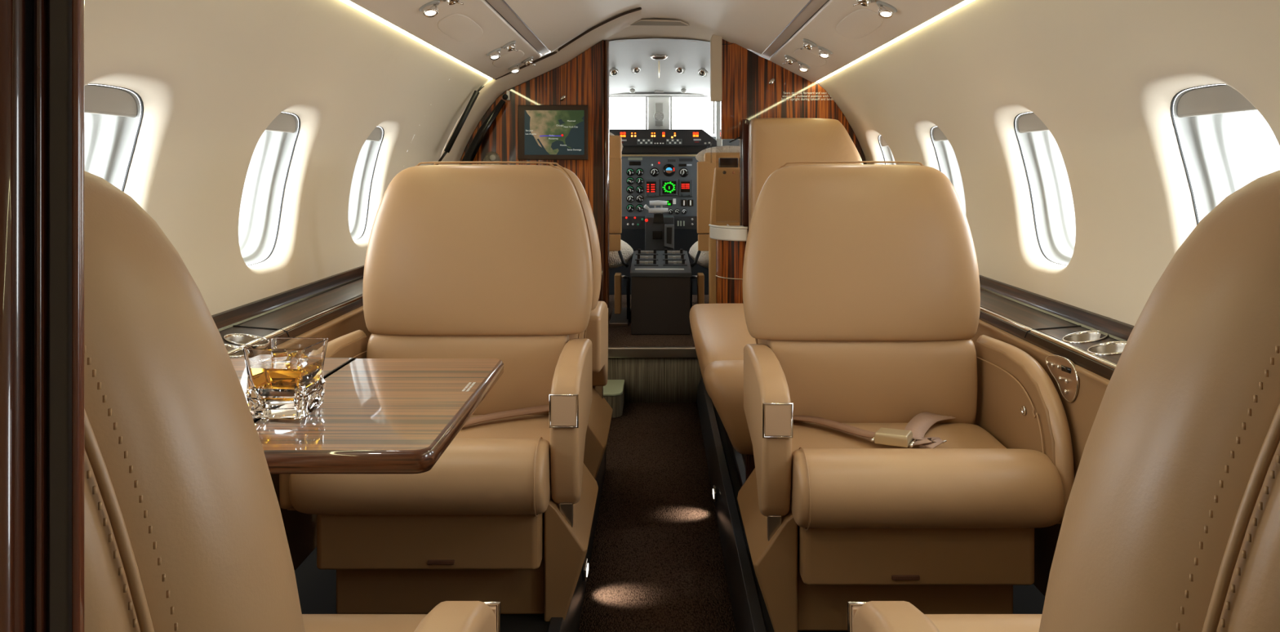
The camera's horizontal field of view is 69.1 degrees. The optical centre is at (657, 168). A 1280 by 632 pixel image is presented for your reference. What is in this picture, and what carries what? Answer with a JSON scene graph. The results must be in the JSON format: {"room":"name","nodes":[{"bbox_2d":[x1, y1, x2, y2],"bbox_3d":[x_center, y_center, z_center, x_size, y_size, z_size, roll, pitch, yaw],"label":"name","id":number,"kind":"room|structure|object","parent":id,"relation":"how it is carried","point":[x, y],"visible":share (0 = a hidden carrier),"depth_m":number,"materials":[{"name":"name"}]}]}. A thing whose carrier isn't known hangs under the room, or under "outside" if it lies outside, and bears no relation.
{"room":"aircraft cabin","nodes":[
{"label":"aircraft cabin","id":0,"kind":"room"},
{"bbox_2d":[84,0,490,315],"bbox_3d":[-0.732,0.273,1.380,0.245,1.215,4.360,0,0,0],"label":"wall","id":1,"kind":"structure","parent":0,"point":[210,77],"depth_m":1.77,"materials":[{"name":"beige plastic"}]},
{"bbox_2d":[0,0,84,631],"bbox_3d":[-0.470,0.170,0.229,0.660,1.420,0.025,0,0,0],"label":"door frame","id":2,"kind":"structure","parent":1,"relation":"attached to","point":[42,42],"depth_m":0.23,"materials":[{"name":"brown wood"}]},
{"bbox_2d":[84,84,143,191],"bbox_3d":[-0.872,0.040,1.335,0.146,0.322,0.303,0,0,0],"label":"window","id":3,"kind":"structure","parent":1,"relation":"in","point":[112,115],"depth_m":1.47,"materials":[{"name":"white glass"}]},
{"bbox_2d":[84,85,137,115],"bbox_3d":[-0.821,-0.102,1.356,0.024,0.034,0.234,0,0,0],"label":"shade","id":4,"kind":"object","parent":3,"relation":"attached to","point":[98,100],"depth_m":1.39,"materials":[{"name":"grey fabric"}]},
{"bbox_2d":[238,111,300,265],"bbox_3d":[-0.872,0.040,1.980,0.146,0.322,0.303,0,0,0],"label":"window","id":5,"kind":"structure","parent":1,"relation":"in","point":[260,208],"depth_m":2.10,"materials":[{"name":"white glass"}]},
{"bbox_2d":[266,113,296,131],"bbox_3d":[-0.821,-0.102,2.001,0.024,0.034,0.234,0,0,0],"label":"shade","id":6,"kind":"object","parent":5,"relation":"attached to","point":[282,122],"depth_m":2.04,"materials":[{"name":"grey fabric"}]},
{"bbox_2d":[211,265,364,355],"bbox_3d":[-0.755,0.300,1.840,0.115,0.076,3.080,0,0,0],"label":"ledge","id":7,"kind":"object","parent":1,"relation":"attached to","point":[295,312],"visible":0.27,"depth_m":1.93,"materials":[{"name":"brown wood"}]},
{"bbox_2d":[224,343,244,357],"bbox_3d":[-0.718,0.328,1.545,0.075,0.070,0.075,0,0,0],"label":"cup holder","id":8,"kind":"object","parent":7,"relation":"attached to","point":[240,354],"visible":0.07,"depth_m":1.58,"materials":[{"name":"silver metal"}]},
{"bbox_2d":[222,333,266,346],"bbox_3d":[-0.722,0.327,1.635,0.075,0.070,0.075,0,0,0],"label":"cup holder","id":9,"kind":"object","parent":7,"relation":"attached to","point":[239,339],"visible":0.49,"depth_m":1.66,"materials":[{"name":"silver metal"}]},
{"bbox_2d":[230,357,503,473],"bbox_3d":[-0.461,0.310,1.188,0.458,0.040,0.473,0,0,0],"label":"table","id":10,"kind":"object","parent":7,"relation":"attached to","point":[375,415],"visible":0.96,"depth_m":1.09,"materials":[{"name":"brown wood"}]},
{"bbox_2d":[242,337,328,418],"bbox_3d":[-0.441,0.248,1.105,0.073,0.082,0.073,0,0,4],"label":"glass","id":11,"kind":"object","parent":10,"relation":"on","point":[286,380],"visible":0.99,"depth_m":1.07,"materials":[{"name":"clear glass"}]},
{"bbox_2d":[270,305,371,570],"bbox_3d":[-0.722,0.561,1.840,0.069,0.472,3.080,0,0,0],"label":"wall panel","id":12,"kind":"object","parent":1,"relation":"attached to","point":[300,528],"visible":0.06,"depth_m":1.89,"materials":[{"name":"brown leather"}]},
{"bbox_2d":[348,125,384,240],"bbox_3d":[-0.872,0.040,2.625,0.146,0.322,0.303,0,0,0],"label":"window","id":13,"kind":"structure","parent":1,"relation":"in","point":[358,202],"depth_m":2.75,"materials":[{"name":"white glass"}]},
{"bbox_2d":[367,127,380,139],"bbox_3d":[-0.821,-0.102,2.646,0.024,0.034,0.234,0,0,0],"label":"shade","id":14,"kind":"object","parent":13,"relation":"attached to","point":[375,135],"depth_m":2.70,"materials":[{"name":"grey fabric"}]},
{"bbox_2d":[339,0,492,79],"bbox_3d":[-0.613,-0.332,1.355,0.012,0.010,4.210,0,0,0],"label":"light","id":15,"kind":"object","parent":1,"relation":"attached to","point":[347,2],"visible":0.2,"depth_m":2.27,"materials":[{"name":"beige plastic"}]},
{"bbox_2d":[435,84,484,164],"bbox_3d":[-0.702,-0.154,3.317,0.174,0.295,0.034,0,0,-20],"label":"gas strut","id":16,"kind":"object","parent":1,"relation":"attached to","point":[476,93],"visible":0.92,"depth_m":3.31,"materials":[{"name":"black metal"}]},
{"bbox_2d":[439,7,641,164],"bbox_3d":[-0.436,0.120,3.376,0.761,1.348,0.368,0,0,0],"label":"liner","id":17,"kind":"object","parent":1,"relation":"attached to","point":[492,90],"visible":0.56,"depth_m":3.47,"materials":[{"name":"beige plastic"}]},
{"bbox_2d":[495,7,641,79],"bbox_3d":[-0.305,-0.439,3.355,0.590,0.228,0.118,0,0,23],"label":"seal","id":18,"kind":"object","parent":17,"relation":"attached to","point":[639,8],"visible":0.96,"depth_m":3.36,"materials":[{"name":"brown"}]},
{"bbox_2d":[294,546,549,631],"bbox_3d":[-0.489,0.852,0.950,0.662,0.117,3.500,0,0,0],"label":"floor","id":19,"kind":"structure","parent":0,"point":[317,587],"depth_m":1.73,"materials":[{"name":"black carpet"}]},
{"bbox_2d":[84,170,500,631],"bbox_3d":[-0.392,0.391,0.656,0.526,0.814,0.785,0,0,0],"label":"seat","id":20,"kind":"object","parent":19,"relation":"on","point":[184,531],"visible":0.73,"depth_m":0.35,"materials":[{"name":"brown leather"}]},
{"bbox_2d":[279,161,598,621],"bbox_3d":[-0.387,0.391,1.817,0.526,0.814,0.531,0,0,0],"label":"seat","id":21,"kind":"object","parent":19,"relation":"on","point":[472,260],"visible":0.84,"depth_m":1.83,"materials":[{"name":"brown leather"}]},
{"bbox_2d":[454,414,550,443],"bbox_3d":[-0.399,0.551,1.805,0.413,0.090,0.310,0,0,0],"label":"seat cushion","id":22,"kind":"object","parent":21,"relation":"on","point":[477,426],"depth_m":1.82,"materials":[{"name":"brown leather"}]},
{"bbox_2d":[433,162,613,479],"bbox_3d":[-0.387,0.391,2.418,0.526,0.814,0.531,0,0,0],"label":"seat","id":23,"kind":"object","parent":19,"relation":"on","point":[597,330],"visible":0.06,"depth_m":2.26,"materials":[{"name":"brown leather"}]},
{"bbox_2d":[459,40,608,343],"bbox_3d":[-0.480,0.149,3.571,0.592,1.282,0.064,0,0,0],"label":"bulkhead","id":24,"kind":"object","parent":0,"point":[584,80],"visible":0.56,"depth_m":3.55,"materials":[{"name":"brown wood"}]},
{"bbox_2d":[461,90,510,164],"bbox_3d":[-0.647,-0.148,3.507,0.188,0.295,0.044,0,0,-15],"label":"hinge arm","id":25,"kind":"object","parent":24,"relation":"attached to","point":[475,144],"visible":0.97,"depth_m":3.50},
{"bbox_2d":[482,151,502,164],"bbox_3d":[-0.630,0.010,3.531,0.076,0.150,0.038,0,0,0],"label":"wall lamp","id":26,"kind":"object","parent":24,"relation":"attached to","point":[491,156],"visible":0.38,"depth_m":3.52,"materials":[{"name":"beige"}]},
{"bbox_2d":[517,105,587,159],"bbox_3d":[-0.396,-0.136,3.535,0.265,0.208,0.030,0,0,0],"label":"screen","id":27,"kind":"object","parent":24,"relation":"attached to","point":[544,132],"visible":1,"depth_m":3.52,"materials":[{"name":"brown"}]},
{"bbox_2d":[503,0,810,53],"bbox_3d":[0.000,-0.494,1.420,0.784,0.128,4.440,0,0,0],"label":"ceiling","id":28,"kind":"structure","parent":0,"point":[753,25],"depth_m":3.10,"materials":[{"name":"beige plastic"}]},
{"bbox_2d":[630,18,689,26],"bbox_3d":[0.007,-0.545,3.470,0.229,0.018,0.065,0,0,0],"label":"air slot","id":29,"kind":"object","parent":28,"relation":"attached to","point":[648,22],"visible":0.96,"depth_m":3.46,"materials":[{"name":"brown plastic"}]},
{"bbox_2d":[577,402,736,631],"bbox_3d":[-0.150,0.895,1.360,0.620,0.030,4.320,0,0,0],"label":"floor","id":30,"kind":"structure","parent":0,"point":[656,564],"depth_m":2.23,"materials":[{"name":"brown carpet"}]},
{"bbox_2d":[546,445,606,631],"bbox_3d":[-0.172,0.832,0.958,0.048,0.094,3.516,0,0,0],"label":"rail","id":31,"kind":"object","parent":30,"relation":"on","point":[571,622],"depth_m":1.82,"materials":[{"name":"grey metal"}]},
{"bbox_2d":[582,558,588,580],"bbox_3d":[-0.147,0.828,1.920,0.008,0.024,0.056,0,0,0],"label":"light","id":32,"kind":"object","parent":31,"relation":"attached to","point":[585,570],"visible":1,"depth_m":1.90,"materials":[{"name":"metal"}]},
{"bbox_2d":[603,379,624,417],"bbox_3d":[-0.262,0.836,3.382,0.280,0.087,0.220,0,0,0],"label":"box","id":33,"kind":"object","parent":30,"relation":"on","point":[613,391],"visible":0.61,"depth_m":3.29,"materials":[{"name":"fabric"}]},
{"bbox_2d":[697,377,767,631],"bbox_3d":[0.170,0.834,1.350,0.040,0.090,4.300,0,0,0],"label":"trim","id":34,"kind":"structure","parent":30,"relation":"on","point":[748,614],"depth_m":2.06,"materials":[{"name":"grey metal"}]},
{"bbox_2d":[712,484,716,501],"bbox_3d":[0.147,0.828,2.370,0.008,0.024,0.056,0,0,0],"label":"light","id":35,"kind":"object","parent":34,"relation":"attached to","point":[714,491],"visible":1,"depth_m":2.35,"materials":[{"name":"silver metal"}]},
{"bbox_2d":[608,294,708,346],"bbox_3d":[0.000,0.701,4.258,1.500,0.058,1.485,0,0,0],"label":"floor","id":36,"kind":"structure","parent":0,"point":[619,336],"depth_m":3.69,"materials":[{"name":"brown carpet"}]},
{"bbox_2d":[608,132,633,326],"bbox_3d":[-0.333,0.248,4.210,0.453,0.846,0.519,0,0,0],"label":"seat","id":37,"kind":"object","parent":36,"relation":"on","point":[620,252],"visible":0.31,"depth_m":4.05,"materials":[{"name":"brown leather"}]},
{"bbox_2d":[621,154,698,229],"bbox_3d":[0.005,0.117,4.754,0.822,0.384,0.072,0,0,0],"label":"panel","id":38,"kind":"object","parent":36,"relation":"on","point":[672,179],"visible":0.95,"depth_m":4.74,"materials":[{"name":"grey"}]},
{"bbox_2d":[622,216,697,229],"bbox_3d":[0.011,0.276,4.739,0.780,0.066,0.019,0,0,0],"label":"panel","id":39,"kind":"object","parent":38,"relation":"attached to","point":[628,222],"depth_m":4.73,"materials":[{"name":"grey"}]},
{"bbox_2d":[608,128,717,154],"bbox_3d":[0.002,-0.134,4.747,0.593,0.119,0.306,0,0,0],"label":"glareshield","id":40,"kind":"object","parent":38,"relation":"on","point":[634,141],"visible":0.93,"depth_m":4.60,"materials":[{"name":"black plastic"}]},
{"bbox_2d":[630,248,691,334],"bbox_3d":[0.015,0.518,4.122,0.247,0.307,0.756,0,0,0],"label":"console","id":41,"kind":"object","parent":36,"relation":"on","point":[660,280],"visible":1,"depth_m":3.75,"materials":[{"name":"grey plastic"}]},
{"bbox_2d":[644,200,674,250],"bbox_3d":[0.009,0.283,4.575,0.147,0.261,0.289,0,0,0],"label":"throttle quadrant","id":42,"kind":"object","parent":41,"relation":"on","point":[659,227],"visible":0.97,"depth_m":4.50,"materials":[{"name":"grey metal"}]},
{"bbox_2d":[688,145,739,307],"bbox_3d":[0.348,0.285,4.210,0.422,0.773,0.520,0,0,0],"label":"seat","id":43,"kind":"object","parent":36,"relation":"on","point":[708,158],"visible":0.33,"depth_m":4.05,"materials":[{"name":"beige leather"}]},
{"bbox_2d":[708,157,739,303],"bbox_3d":[0.276,0.314,3.772,0.130,0.714,0.056,0,0,0],"label":"panel","id":44,"kind":"object","parent":36,"relation":"on","point":[725,201],"visible":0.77,"depth_m":3.75,"materials":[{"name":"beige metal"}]},
{"bbox_2d":[608,136,739,294],"bbox_3d":[0.000,0.280,4.965,1.240,0.900,0.030,0,0,0],"label":"wall","id":45,"kind":"structure","parent":0,"point":[684,239],"depth_m":4.95,"materials":[{"name":"grey"}]},
{"bbox_2d":[541,38,822,97],"bbox_3d":[0.000,-0.312,4.235,1.480,0.385,1.250,0,0,0],"label":"ceiling","id":46,"kind":"structure","parent":0,"point":[692,56],"depth_m":4.16,"materials":[{"name":"grey plastic"}]},
{"bbox_2d":[608,67,618,76],"bbox_3d":[-0.198,-0.436,4.194,0.048,0.038,0.050,0,0,0],"label":"recessed light","id":47,"kind":"object","parent":46,"relation":"in","point":[613,71],"visible":0.95,"depth_m":4.18,"materials":[{"name":"grey plastic"}]},
{"bbox_2d":[629,88,635,93],"bbox_3d":[-0.124,-0.392,4.697,0.028,0.024,0.029,0,0,0],"label":"clip","id":48,"kind":"object","parent":46,"relation":"attached to","point":[632,90],"visible":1,"depth_m":4.69,"materials":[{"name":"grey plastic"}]},
{"bbox_2d":[631,66,640,73],"bbox_3d":[-0.097,-0.453,4.244,0.048,0.038,0.050,0,0,0],"label":"recessed light","id":49,"kind":"object","parent":46,"relation":"in","point":[634,70],"visible":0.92,"depth_m":4.23,"materials":[{"name":"grey plastic"}]},
{"bbox_2d":[650,54,667,78],"bbox_3d":[0.009,-0.479,4.225,0.080,0.136,0.950,0,0,0],"label":"dome light","id":50,"kind":"object","parent":46,"relation":"attached to","point":[654,56],"visible":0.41,"depth_m":3.98,"materials":[{"name":"silver metal"}]},
{"bbox_2d":[654,90,663,93],"bbox_3d":[0.010,-0.406,4.780,0.046,0.031,0.040,0,0,0],"label":"overhead catch","id":51,"kind":"object","parent":46,"relation":"attached to","point":[655,91],"visible":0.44,"depth_m":4.76,"materials":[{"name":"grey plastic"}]},
{"bbox_2d":[608,93,722,146],"bbox_3d":[0.000,-0.255,4.851,1.200,0.310,0.103,0,0,0],"label":"window","id":52,"kind":"structure","parent":46,"relation":"attached to","point":[653,99],"depth_m":4.84,"materials":[{"name":"grey"}]},
{"bbox_2d":[653,102,664,125],"bbox_3d":[0.010,-0.281,4.819,0.056,0.118,0.043,0,0,0],"label":"compass","id":53,"kind":"object","parent":52,"relation":"attached to","point":[659,116],"visible":1,"depth_m":4.82,"materials":[{"name":"grey plastic"}]},
{"bbox_2d":[675,67,685,73],"bbox_3d":[0.106,-0.453,4.244,0.047,0.038,0.050,0,0,0],"label":"recessed light","id":54,"kind":"object","parent":46,"relation":"in","point":[679,70],"visible":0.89,"depth_m":4.23,"materials":[{"name":"grey plastic"}]},
{"bbox_2d":[680,88,686,93],"bbox_3d":[0.135,-0.392,4.697,0.028,0.024,0.029,0,0,0],"label":"clip","id":55,"kind":"object","parent":46,"relation":"attached to","point":[683,90],"visible":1,"depth_m":4.69,"materials":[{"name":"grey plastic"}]},
{"bbox_2d":[697,67,707,76],"bbox_3d":[0.207,-0.434,4.194,0.047,0.038,0.050,0,0,0],"label":"recessed light","id":56,"kind":"object","parent":46,"relation":"in","point":[702,72],"visible":1,"depth_m":4.18,"materials":[{"name":"grey plastic"}]},
{"bbox_2d":[720,39,866,245],"bbox_3d":[0.531,0.144,3.553,0.572,1.292,0.095,0,0,0],"label":"bulkhead","id":57,"kind":"object","parent":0,"point":[754,86],"visible":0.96,"depth_m":3.55,"materials":[{"name":"brown wood"}]},
{"bbox_2d":[710,34,722,102],"bbox_3d":[0.225,-0.267,3.542,0.044,0.494,0.035,0,0,0],"label":"post","id":58,"kind":"object","parent":57,"relation":"attached to","point":[716,42],"visible":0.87,"depth_m":3.52,"materials":[{"name":"beige plastic"}]},
{"bbox_2d":[708,223,747,303],"bbox_3d":[0.260,0.418,3.418,0.132,0.419,0.164,0,0,0],"label":"upper cabinet","id":59,"kind":"object","parent":57,"relation":"attached to","point":[731,240],"visible":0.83,"depth_m":3.40,"materials":[{"name":"brown wood"}]},
{"bbox_2d":[708,223,747,241],"bbox_3d":[0.260,0.235,3.418,0.132,0.053,0.164,0,0,0],"label":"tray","id":60,"kind":"object","parent":59,"relation":"on","point":[727,233],"depth_m":3.37,"materials":[{"name":"white plastic"}]},
{"bbox_2d":[713,404,1044,631],"bbox_3d":[0.490,0.852,1.360,0.660,0.117,4.320,0,0,0],"label":"floor","id":61,"kind":"structure","parent":0,"point":[1027,598],"depth_m":1.74,"materials":[{"name":"black"}]},
{"bbox_2d":[688,118,862,490],"bbox_3d":[0.428,0.308,2.723,0.654,0.978,1.354,0,0,0],"label":"seat","id":62,"kind":"object","parent":61,"relation":"on","point":[720,332],"visible":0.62,"depth_m":2.77,"materials":[{"name":"brown leather"}]},
{"bbox_2d":[688,303,755,396],"bbox_3d":[0.404,0.517,2.710,0.612,0.165,1.080,0,0,0],"label":"seat cushion","id":63,"kind":"object","parent":62,"relation":"on","point":[720,332],"depth_m":2.49,"materials":[{"name":"brown leather"}]},
{"bbox_2d":[737,160,1074,631],"bbox_3d":[0.427,0.391,1.757,0.526,0.814,0.531,0,0,0],"label":"seat","id":64,"kind":"object","parent":61,"relation":"on","point":[873,477],"visible":0.99,"depth_m":1.77,"materials":[{"name":"brown leather"}]},
{"bbox_2d":[791,422,1006,453],"bbox_3d":[0.439,0.551,1.745,0.413,0.090,0.310,0,0,0],"label":"seat cushion","id":65,"kind":"object","parent":64,"relation":"on","point":[806,435],"depth_m":1.76,"materials":[{"name":"brown leather"}]},
{"bbox_2d":[847,169,1279,631],"bbox_3d":[0.423,0.391,0.656,0.526,0.814,0.785,0,0,0],"label":"seat","id":66,"kind":"object","parent":61,"relation":"on","point":[1171,522],"visible":1,"depth_m":0.35,"materials":[{"name":"brown leather"}]},
{"bbox_2d":[818,0,1279,325],"bbox_3d":[0.732,0.273,1.380,0.245,1.215,4.360,0,0,0],"label":"wall","id":67,"kind":"structure","parent":0,"point":[1104,77],"depth_m":1.70,"materials":[{"name":"beige plastic"}]},
{"bbox_2d":[877,134,895,164],"bbox_3d":[0.872,0.040,3.270,0.146,0.322,0.303,0,0,0],"label":"window","id":68,"kind":"structure","parent":67,"relation":"in","point":[887,155],"depth_m":3.41,"materials":[{"name":"white glass"}]},
{"bbox_2d":[880,136,887,145],"bbox_3d":[0.821,-0.102,3.291,0.024,0.034,0.234,0,0,0],"label":"shade","id":69,"kind":"object","parent":68,"relation":"attached to","point":[882,141],"depth_m":3.37,"materials":[{"name":"beige plastic"}]},
{"bbox_2d":[816,0,974,83],"bbox_3d":[0.613,-0.332,1.400,0.012,0.010,4.300,0,0,0],"label":"light","id":70,"kind":"object","parent":67,"relation":"attached to","point":[966,2],"visible":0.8,"depth_m":2.29,"materials":[{"name":"beige"}]},
{"bbox_2d":[929,125,965,213],"bbox_3d":[0.872,0.040,2.625,0.146,0.322,0.303,0,0,0],"label":"window","id":71,"kind":"structure","parent":67,"relation":"in","point":[946,157],"depth_m":2.76,"materials":[{"name":"white glass"}]},
{"bbox_2d":[933,127,946,139],"bbox_3d":[0.821,-0.102,2.646,0.024,0.034,0.234,0,0,0],"label":"shade","id":72,"kind":"object","parent":71,"relation":"attached to","point":[937,134],"depth_m":2.70,"materials":[{"name":"beige plastic"}]},
{"bbox_2d":[971,319,1109,596],"bbox_3d":[0.726,0.561,1.900,0.069,0.472,3.200,0,0,0],"label":"wall panel","id":73,"kind":"object","parent":67,"relation":"attached to","point":[1081,414],"visible":0.04,"depth_m":1.62,"materials":[{"name":"brown leather"}]},
{"bbox_2d":[1045,354,1079,402],"bbox_3d":[0.692,0.357,1.589,0.012,0.072,0.127,0,0,0],"label":"control panel","id":74,"kind":"object","parent":73,"relation":"attached to","point":[1062,369],"visible":1,"depth_m":1.57,"materials":[{"name":"beige"}]},
{"bbox_2d":[1013,111,1075,265],"bbox_3d":[0.872,0.040,1.980,0.146,0.322,0.303,0,0,0],"label":"window","id":75,"kind":"structure","parent":67,"relation":"in","point":[1052,204],"depth_m":2.10,"materials":[{"name":"white glass"}]},
{"bbox_2d":[1017,113,1047,131],"bbox_3d":[0.821,-0.102,2.001,0.024,0.034,0.234,0,0,0],"label":"shade","id":76,"kind":"object","parent":75,"relation":"attached to","point":[1026,122],"depth_m":2.04,"materials":[{"name":"grey fabric"}]},
{"bbox_2d":[978,274,1133,380],"bbox_3d":[0.755,0.300,1.900,0.115,0.076,3.200,0,0,0],"label":"ledge","id":77,"kind":"object","parent":67,"relation":"attached to","point":[1042,322],"visible":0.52,"depth_m":1.77,"materials":[{"name":"brown wood"}]},
{"bbox_2d":[1062,330,1108,343],"bbox_3d":[0.752,0.321,1.632,0.075,0.070,0.075,0,0,0],"label":"cup holder","id":78,"kind":"object","parent":77,"relation":"attached to","point":[1085,336],"visible":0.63,"depth_m":1.66,"materials":[{"name":"silver metal"}]},
{"bbox_2d":[1087,341,1126,355],"bbox_3d":[0.750,0.322,1.532,0.075,0.070,0.075,0,0,0],"label":"cup holder","id":79,"kind":"object","parent":77,"relation":"attached to","point":[1111,348],"visible":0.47,"depth_m":1.56,"materials":[{"name":"silver metal"}]},
{"bbox_2d":[1170,84,1257,225],"bbox_3d":[0.872,0.040,1.335,0.146,0.322,0.303,0,0,0],"label":"window","id":80,"kind":"structure","parent":67,"relation":"in","point":[1208,119],"depth_m":1.47,"materials":[{"name":"white glass"}]},
{"bbox_2d":[1177,85,1253,115],"bbox_3d":[0.821,-0.102,1.356,0.024,0.034,0.234,0,0,0],"label":"shade","id":81,"kind":"object","parent":80,"relation":"attached to","point":[1210,100],"depth_m":1.37,"materials":[{"name":"grey fabric"}]},
{"bbox_3d":[0.000,0.931,2.050,1.720,0.039,5.900,0,0,0],"label":"floor","id":82,"kind":"structure","parent":0,"visible":0},
{"bbox_2d":[607,346,702,402],"bbox_3d":[0.009,0.786,3.514,0.507,0.228,0.052,0,0,0],"label":"step","id":83,"kind":"structure","parent":82,"relation":"on","point":[649,374],"depth_m":3.50,"materials":[{"name":"wood"}]},
{"bbox_3d":[0.000,-0.460,1.400,1.330,0.340,4.440,0,0,0],"label":"ceiling","id":84,"kind":"structure","parent":0,"visible":0},
{"bbox_2d":[348,0,541,79],"bbox_3d":[-0.520,-0.376,1.335,0.179,0.097,4.270,0,0,0],"label":"panel","id":85,"kind":"object","parent":84,"relation":"attached to","point":[405,15],"visible":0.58,"depth_m":2.44,"materials":[{"name":"beige plastic"}]},
{"bbox_2d":[418,0,463,17],"bbox_3d":[-0.488,-0.372,2.100,0.098,0.061,0.052,0,0,0],"label":"light","id":86,"kind":"object","parent":85,"relation":"attached to","point":[429,9],"visible":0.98,"depth_m":2.09,"materials":[{"name":"silver metal"}]},
{"bbox_2d":[437,13,483,42],"bbox_3d":[-0.515,-0.367,2.450,0.071,0.038,0.380,0,0,0],"label":"panel","id":87,"kind":"object","parent":85,"relation":"attached to","point":[460,28],"visible":1,"depth_m":2.42,"materials":[{"name":"beige plastic"}]},
{"bbox_2d":[486,40,518,60],"bbox_3d":[-0.488,-0.372,2.930,0.098,0.061,0.052,0,0,0],"label":"light","id":88,"kind":"object","parent":85,"relation":"attached to","point":[494,55],"visible":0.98,"depth_m":2.92,"materials":[{"name":"silver metal"}]},
{"bbox_2d":[492,49,524,67],"bbox_3d":[-0.505,-0.373,3.160,0.097,0.051,0.200,0,0,0],"label":"panel","id":89,"kind":"object","parent":85,"relation":"attached to","point":[513,56],"visible":0.92,"depth_m":3.15,"materials":[{"name":"beige plastic"}]},
{"bbox_2d":[484,0,549,55],"bbox_3d":[-0.415,-0.431,1.335,0.028,0.019,4.270,0,0,0],"label":"trim","id":90,"kind":"structure","parent":85,"relation":"attached to","point":[501,6],"depth_m":2.76,"materials":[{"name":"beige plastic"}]},
{"bbox_2d":[508,56,535,73],"bbox_3d":[-0.488,-0.372,3.350,0.098,0.061,0.052,0,0,0],"label":"light","id":91,"kind":"object","parent":85,"relation":"attached to","point":[515,68],"visible":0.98,"depth_m":3.34,"materials":[{"name":"silver metal"}]},
{"bbox_2d":[769,0,965,82],"bbox_3d":[0.520,-0.376,1.380,0.179,0.097,4.360,0,0,0],"label":"panel","id":92,"kind":"object","parent":84,"relation":"attached to","point":[820,28],"visible":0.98,"depth_m":2.52,"materials":[{"name":"beige plastic"}]},
{"bbox_2d":[761,0,829,57],"bbox_3d":[0.415,-0.431,1.380,0.028,0.019,4.360,0,0,0],"label":"trim","id":93,"kind":"structure","parent":92,"relation":"attached to","point":[812,6],"depth_m":2.78,"materials":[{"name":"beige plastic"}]},
{"bbox_2d":[782,54,810,72],"bbox_3d":[0.493,-0.370,3.280,0.098,0.061,0.052,0,0,0],"label":"light","id":94,"kind":"object","parent":92,"relation":"attached to","point":[803,68],"visible":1,"depth_m":3.27,"materials":[{"name":"grey plastic"}]},
{"bbox_2d":[794,48,826,66],"bbox_3d":[0.510,-0.370,3.100,0.097,0.051,0.200,0,0,0],"label":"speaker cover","id":95,"kind":"object","parent":92,"relation":"attached to","point":[808,56],"visible":0.94,"depth_m":3.08,"materials":[{"name":"beige plastic"}]},
{"bbox_2d":[800,39,832,58],"bbox_3d":[0.493,-0.370,2.870,0.098,0.061,0.052,0,0,0],"label":"light","id":96,"kind":"object","parent":92,"relation":"attached to","point":[824,53],"visible":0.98,"depth_m":2.86,"materials":[{"name":"grey plastic"}]},
{"bbox_2d":[835,8,883,39],"bbox_3d":[0.515,-0.367,2.380,0.071,0.038,0.380,0,0,0],"label":"panel","id":97,"kind":"object","parent":92,"relation":"attached to","point":[859,24],"visible":0.97,"depth_m":2.35,"materials":[{"name":"beige plastic"}]},
{"bbox_2d":[853,0,897,18],"bbox_3d":[0.493,-0.370,2.100,0.098,0.061,0.052,0,0,0],"label":"light","id":98,"kind":"object","parent":92,"relation":"attached to","point":[886,11],"visible":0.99,"depth_m":2.09,"materials":[{"name":"grey plastic"}]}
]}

